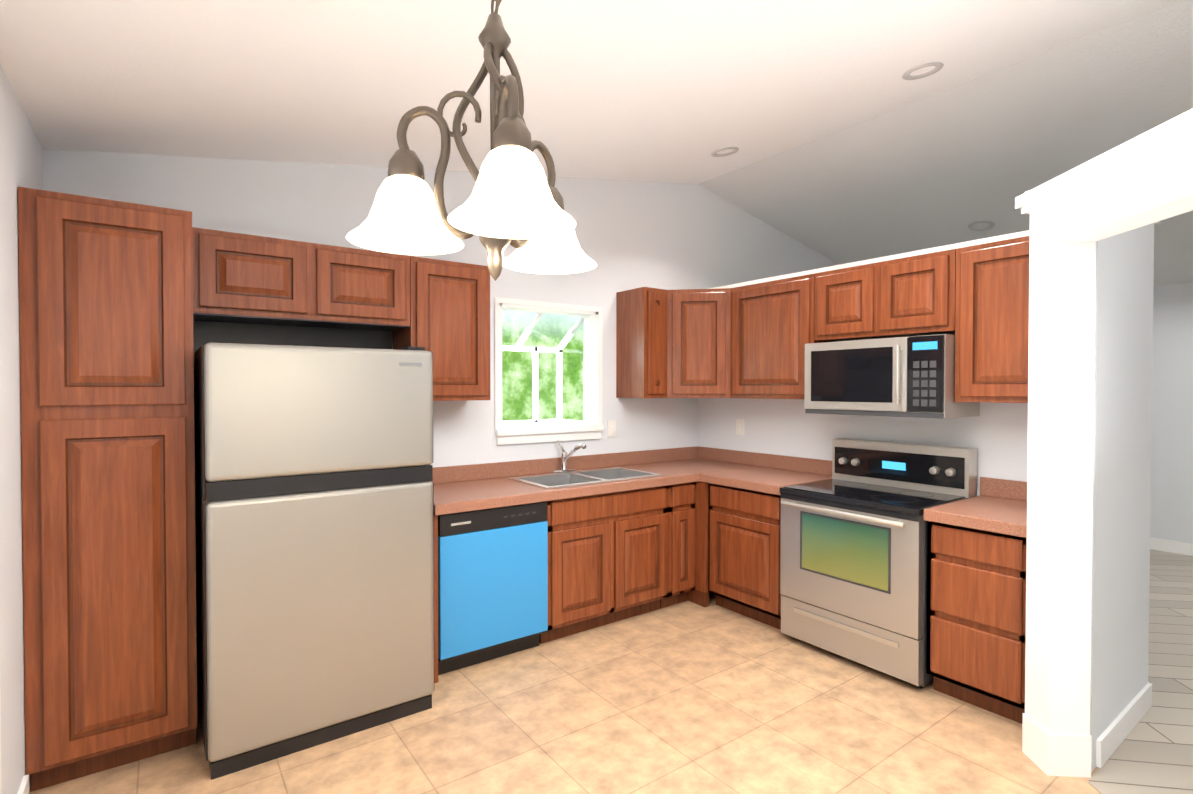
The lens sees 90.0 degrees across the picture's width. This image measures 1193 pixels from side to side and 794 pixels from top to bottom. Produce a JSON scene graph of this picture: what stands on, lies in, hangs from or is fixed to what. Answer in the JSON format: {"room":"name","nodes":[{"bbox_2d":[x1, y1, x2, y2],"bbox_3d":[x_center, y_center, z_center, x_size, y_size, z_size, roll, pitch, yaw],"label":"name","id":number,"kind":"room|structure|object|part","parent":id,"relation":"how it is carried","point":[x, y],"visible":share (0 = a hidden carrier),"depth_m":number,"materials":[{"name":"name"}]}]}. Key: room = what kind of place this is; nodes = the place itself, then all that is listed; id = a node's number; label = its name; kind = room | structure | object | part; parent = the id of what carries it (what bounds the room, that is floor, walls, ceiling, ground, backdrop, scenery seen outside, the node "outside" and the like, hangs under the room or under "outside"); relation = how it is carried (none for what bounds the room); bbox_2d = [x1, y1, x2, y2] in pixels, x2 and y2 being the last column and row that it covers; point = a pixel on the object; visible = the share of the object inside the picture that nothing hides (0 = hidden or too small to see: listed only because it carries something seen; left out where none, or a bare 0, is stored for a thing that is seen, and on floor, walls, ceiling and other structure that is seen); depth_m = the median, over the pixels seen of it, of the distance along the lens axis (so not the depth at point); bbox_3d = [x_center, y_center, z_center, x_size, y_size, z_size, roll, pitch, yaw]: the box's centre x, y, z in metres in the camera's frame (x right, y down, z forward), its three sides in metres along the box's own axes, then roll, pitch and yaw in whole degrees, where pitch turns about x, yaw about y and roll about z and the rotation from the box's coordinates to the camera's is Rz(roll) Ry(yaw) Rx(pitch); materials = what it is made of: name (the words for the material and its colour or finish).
{"room":"kitchen","nodes":[
{"label":"kitchen","id":0,"kind":"room"},
{"bbox_2d":[0,64,42,793],"bbox_3d":[-0.490,0.189,-0.147,0.150,2.627,6.750,-1,1,-36],"label":"wall","id":1,"kind":"structure","parent":0,"point":[21,161],"depth_m":2.02,"materials":[{"name":"white paint"}]},
{"bbox_2d":[0,697,1,793],"bbox_3d":[-1.458,0.356,1.322,0.015,2.250,1.100,-1,1,-36],"label":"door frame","id":2,"kind":"structure","parent":1,"relation":"attached to","point":[0,753],"depth_m":1.77,"materials":[{"name":"white"}]},
{"bbox_2d":[18,775,28,793],"bbox_3d":[-1.915,1.417,1.963,0.014,0.110,0.450,-1,1,-36],"label":"baseboard","id":3,"kind":"structure","parent":1,"relation":"attached to","point":[24,787],"depth_m":2.10,"materials":[{"name":"white wood"}]},
{"bbox_2d":[42,149,838,689],"bbox_3d":[0.704,-0.205,4.992,8.145,3.266,0.150,-1,1,-36],"label":"wall","id":4,"kind":"structure","parent":0,"point":[630,235],"depth_m":4.09,"materials":[{"name":"white paint"}]},
{"bbox_2d":[192,227,409,352],"bbox_3d":[-1.499,-0.455,3.074,0.984,0.620,0.339,-1,1,-36],"label":"upper cabinet","id":5,"kind":"object","parent":4,"relation":"attached to","point":[250,289],"visible":0.83,"depth_m":2.96,"materials":[{"name":"brown wood"}]},
{"bbox_3d":[-1.506,-0.264,3.086,0.984,0.239,0.316,-1,1,-36],"label":"panel","id":6,"kind":"part","parent":5,"relation":"part of","materials":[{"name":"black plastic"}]},
{"bbox_2d":[393,256,489,400],"bbox_3d":[-0.907,-0.376,3.507,0.474,0.790,0.339,-1,1,-36],"label":"upper cabinet","id":7,"kind":"object","parent":4,"relation":"attached to","point":[449,328],"visible":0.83,"depth_m":3.37,"materials":[{"name":"brown wood"}]},
{"bbox_2d":[494,297,603,444],"bbox_3d":[-0.456,-0.175,4.346,0.870,0.965,0.545,-1,1,-36],"label":"garden window","id":8,"kind":"structure","parent":4,"relation":"in","point":[559,428],"depth_m":4.38,"materials":[{"name":"white"}]},
{"bbox_2d":[607,420,615,436],"bbox_3d":[0.114,0.235,4.467,0.075,0.120,0.008,-1,1,-36],"label":"electrical outlet","id":9,"kind":"object","parent":4,"relation":"attached to","point":[611,427],"visible":1,"depth_m":4.46,"materials":[{"name":"white plastic"}]},
{"bbox_2d":[616,287,666,397],"bbox_3d":[0.339,-0.389,4.417,0.221,0.790,0.339,-1,1,-36],"label":"upper cabinet","id":10,"kind":"object","parent":4,"relation":"attached to","point":[641,342],"visible":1,"depth_m":4.30,"materials":[{"name":"brown wood"}]},
{"bbox_2d":[667,288,730,397],"bbox_3d":[0.777,-0.391,4.552,0.638,0.790,0.638,-1,1,-36],"label":"upper cabinet","id":11,"kind":"object","parent":4,"relation":"attached to","point":[698,343],"visible":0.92,"depth_m":4.31,"materials":[{"name":"brown wood"}]},
{"bbox_2d":[29,593,1099,793],"bbox_3d":[2.694,1.527,2.291,8.145,0.120,6.900,-1,1,-36],"label":"floor","id":12,"kind":"structure","parent":0,"point":[687,697],"depth_m":2.58,"materials":[{"name":"beige tile"}]},
{"bbox_2d":[18,187,196,791],"bbox_3d":[-2.026,0.353,2.528,0.515,2.220,0.619,-1,1,-36],"label":"pantry cabinet","id":13,"kind":"object","parent":12,"relation":"on","point":[107,422],"visible":0.98,"depth_m":2.27,"materials":[{"name":"brown wood"}]},
{"bbox_2d":[194,342,433,779],"bbox_3d":[-1.359,0.611,2.851,0.899,1.695,0.834,-1,1,-36],"label":"fridge","id":14,"kind":"object","parent":12,"relation":"on","point":[314,540],"visible":1,"depth_m":2.48,"materials":[{"name":"grey metal"}]},
{"bbox_2d":[434,515,437,682],"bbox_3d":[-1.001,1.024,3.283,0.025,0.858,0.623,-1,1,-36],"label":"cabinet end panel","id":15,"kind":"object","parent":12,"relation":"on","point":[435,599],"visible":0.14,"depth_m":3.03,"materials":[{"name":"brown wood"}]},
{"bbox_2d":[438,501,547,674],"bbox_3d":[-0.715,1.023,3.467,0.637,0.854,0.608,-1,1,-36],"label":"dishwasher","id":16,"kind":"object","parent":12,"relation":"on","point":[492,583],"visible":0.83,"depth_m":3.21,"materials":[{"name":"blue plastic film"},{"name":"black plastic"}]},
{"bbox_2d":[539,485,667,643],"bbox_3d":[-0.079,1.014,3.953,0.945,0.858,0.629,-1,1,-36],"label":"base cabinet","id":17,"kind":"object","parent":12,"relation":"on","point":[607,558],"visible":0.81,"depth_m":3.67,"materials":[{"name":"brown wood"}]},
{"bbox_2d":[430,440,746,515],"bbox_3d":[0.019,0.498,4.000,2.528,0.394,0.656,-1,1,-36],"label":"countertop","id":18,"kind":"structure","parent":17,"relation":"on","point":[470,487],"depth_m":3.89,"materials":[{"name":"laminate"}]},
{"bbox_2d":[551,440,585,472],"bbox_3d":[-0.159,0.409,4.058,0.200,0.218,0.290,-1,1,-36],"label":"faucet","id":19,"kind":"object","parent":18,"relation":"on","point":[566,463],"depth_m":4.14,"materials":[{"name":"silver metal"}]},
{"bbox_2d":[508,467,662,488],"bbox_3d":[-0.063,0.609,3.929,0.910,0.176,0.490,-1,1,-36],"label":"sink","id":20,"kind":"object","parent":18,"relation":"in","point":[564,479],"depth_m":3.98,"materials":[{"name":"silver metal"}]},
{"bbox_2d":[660,482,694,608],"bbox_3d":[0.410,1.009,4.310,0.255,0.858,0.629,-1,1,-36],"label":"base cabinet","id":21,"kind":"object","parent":12,"relation":"on","point":[681,540],"visible":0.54,"depth_m":4.05,"materials":[{"name":"brown wood"}]},
{"bbox_2d":[688,481,708,606],"bbox_3d":[0.794,1.005,4.547,0.640,0.858,0.698,-1,1,-36],"label":"base cabinet","id":22,"kind":"object","parent":12,"relation":"on","point":[699,595],"visible":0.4,"depth_m":4.10,"materials":[{"name":"brown wood"}]},
{"bbox_2d":[698,452,831,494],"bbox_3d":[1.158,0.504,4.017,0.668,0.155,0.660,-1,1,-36],"label":"countertop","id":23,"kind":"structure","parent":22,"relation":"on","point":[760,472],"depth_m":4.11,"materials":[{"name":"laminate"}]},
{"bbox_2d":[708,483,781,629],"bbox_3d":[1.187,1.013,4.018,0.629,0.858,0.616,-1,1,-36],"label":"base cabinet","id":24,"kind":"object","parent":12,"relation":"on","point":[744,539],"visible":0.65,"depth_m":3.82,"materials":[{"name":"brown wood"}]},
{"bbox_2d":[779,438,976,687],"bbox_3d":[1.564,0.865,3.395,0.707,1.172,0.808,-1,1,-36],"label":"range","id":25,"kind":"object","parent":12,"relation":"on","point":[853,564],"visible":0.92,"depth_m":3.24,"materials":[{"name":"grey metal"}]},
{"bbox_2d":[926,521,1026,723],"bbox_3d":[1.985,1.029,2.926,0.629,0.858,0.430,-1,1,-36],"label":"base cabinet","id":26,"kind":"object","parent":12,"relation":"on","point":[976,610],"visible":0.65,"depth_m":2.73,"materials":[{"name":"brown wood"}]},
{"bbox_2d":[924,477,1026,537],"bbox_3d":[1.975,0.520,2.911,0.653,0.155,0.430,-1,1,-36],"label":"countertop","id":27,"kind":"structure","parent":26,"relation":"on","point":[996,505],"depth_m":2.87,"materials":[{"name":"laminate"}]},
{"bbox_2d":[0,0,1179,183],"bbox_3d":[1.099,-1.440,1.083,4.195,0.804,6.900,-1,1,-36],"label":"ceiling","id":28,"kind":"structure","parent":0,"point":[675,91],"depth_m":2.49,"materials":[{"name":"white paint"}]},
{"bbox_2d":[346,0,596,280],"bbox_3d":[-0.165,-0.722,1.148,0.548,0.987,0.472,-1,1,-36],"label":"chandelier","id":29,"kind":"object","parent":28,"relation":"hanging from","point":[514,197],"visible":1,"depth_m":1.11,"materials":[{"name":"white glass"}]},
{"bbox_3d":[-0.165,-0.356,1.153,0.548,0.121,0.472,-1,1,-36],"label":"lamp shade","id":30,"kind":"part","parent":29,"relation":"part of","materials":[{"name":"white glass"}]},
{"bbox_2d":[711,147,738,156],"bbox_3d":[0.878,-1.694,4.088,0.188,0.040,0.188,-12,8,-35],"label":"recessed light","id":31,"kind":"object","parent":28,"relation":"in","point":[735,150],"visible":0.67,"depth_m":4.09,"materials":[{"name":"grey"}]},
{"bbox_2d":[902,62,943,79],"bbox_3d":[1.669,-1.684,3.056,0.188,0.040,0.188,-12,8,-35],"label":"recessed light","id":32,"kind":"object","parent":28,"relation":"in","point":[937,68],"visible":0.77,"depth_m":3.05,"materials":[{"name":"grey"}]},
{"bbox_2d":[697,223,1153,684],"bbox_3d":[1.727,0.308,3.907,0.120,2.270,2.820,-1,1,-36],"label":"wall","id":33,"kind":"structure","parent":0,"point":[995,435],"depth_m":3.86,"materials":[{"name":"white paint"}]},
{"bbox_2d":[736,419,743,434],"bbox_3d":[1.115,0.233,4.633,0.008,0.120,0.075,-1,1,-36],"label":"electrical outlet","id":34,"kind":"object","parent":33,"relation":"attached to","point":[739,426],"visible":1,"depth_m":4.63,"materials":[{"name":"white plastic"}]},
{"bbox_2d":[731,274,825,398],"bbox_3d":[1.286,-0.385,4.108,0.339,0.790,0.676,-1,1,-36],"label":"upper cabinet","id":35,"kind":"object","parent":33,"relation":"attached to","point":[772,328],"visible":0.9,"depth_m":3.98,"materials":[{"name":"brown wood"}]},
{"bbox_2d":[814,249,955,341],"bbox_3d":[1.729,-0.561,3.499,0.339,0.420,0.818,-1,1,-36],"label":"upper cabinet","id":36,"kind":"object","parent":33,"relation":"attached to","point":[909,296],"visible":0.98,"depth_m":3.35,"materials":[{"name":"brown wood"}]},
{"bbox_2d":[804,334,978,417],"bbox_3d":[1.677,-0.112,3.466,0.465,0.429,0.812,-1,1,-36],"label":"over-the-range microwave","id":37,"kind":"object","parent":36,"relation":"attached to","point":[912,376],"visible":1,"depth_m":3.26,"materials":[{"name":"silver metal"}]},
{"bbox_2d":[709,221,1160,288],"bbox_3d":[1.733,-0.849,3.883,0.156,0.045,2.837,-1,1,-36],"label":"trim","id":38,"kind":"structure","parent":33,"relation":"on","point":[939,248],"depth_m":3.65,"materials":[{"name":"white wood"}]},
{"bbox_2d":[955,236,1029,402],"bbox_3d":[2.101,-0.368,2.993,0.339,0.790,0.434,-1,1,-36],"label":"upper cabinet","id":39,"kind":"object","parent":33,"relation":"attached to","point":[992,325],"visible":0.71,"depth_m":2.92,"materials":[{"name":"brown wood"}]},
{"bbox_2d":[699,0,1192,285],"bbox_3d":[4.388,-1.422,3.485,3.950,0.910,6.900,-1,1,-36],"label":"ceiling","id":40,"kind":"structure","parent":0,"point":[945,167],"depth_m":4.00,"materials":[{"name":"white paint"}]},
{"bbox_2d":[968,221,994,230],"bbox_3d":[3.170,-1.421,4.911,0.188,0.040,0.188,13,-7,-36],"label":"recessed light","id":41,"kind":"object","parent":40,"relation":"in","point":[991,226],"visible":0.73,"depth_m":4.91,"materials":[{"name":"grey"}]},
{"bbox_2d":[1021,223,1152,772],"bbox_3d":[2.154,0.327,2.610,0.720,2.270,0.220,-1,1,-36],"label":"wall","id":42,"kind":"structure","parent":0,"point":[1124,261],"depth_m":2.51,"materials":[{"name":"white paint"}]},
{"bbox_2d":[1096,682,1151,767],"bbox_3d":[2.286,1.406,2.577,0.755,0.106,0.014,-1,1,-36],"label":"baseboard","id":43,"kind":"structure","parent":42,"relation":"attached to","point":[1120,728],"depth_m":2.53,"materials":[{"name":"white wood"}]},
{"bbox_2d":[1088,549,1192,793],"bbox_3d":[2.727,1.465,2.313,7.765,0.004,6.600,-1,1,-36],"label":"floor","id":44,"kind":"structure","parent":0,"point":[1152,753],"depth_m":2.81,"materials":[{"name":"beige wood"}]},
{"bbox_2d":[1150,282,1192,543],"bbox_3d":[5.967,0.171,4.568,0.150,2.526,6.750,-1,1,-36],"label":"wall","id":45,"kind":"structure","parent":0,"point":[1171,514],"depth_m":5.43,"materials":[{"name":"white paint"}]},
{"bbox_2d":[1150,538,1192,555],"bbox_3d":[5.856,1.377,4.597,0.014,0.106,6.600,-1,1,-36],"label":"baseboard","id":46,"kind":"structure","parent":45,"relation":"attached to","point":[1155,544],"depth_m":5.43,"materials":[{"name":"white wood"}]},
{"bbox_3d":[1.571,0.387,-1.499,2.013,2.270,2.369,-1,1,-36],"label":"wall","id":47,"kind":"structure","parent":0,"visible":0},
{"bbox_2d":[1015,109,1192,777],"bbox_3d":[1.750,0.340,1.215,0.220,2.285,2.510,0,1,4],"label":"trim","id":48,"kind":"structure","parent":47,"relation":"attached to","point":[1079,211],"depth_m":2.29,"materials":[{"name":"white"}]},
{"label":"outside","id":49,"kind":"structure","parent":0,"visible":0},
{"bbox_2d":[502,310,583,420],"bbox_3d":[-3.313,-2.618,8.122,15.000,10.000,0.001,-1,1,-36],"label":"window glass","id":50,"kind":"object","parent":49,"point":[520,405],"depth_m":9.92,"materials":[{"name":"clear glass"}]}
]}

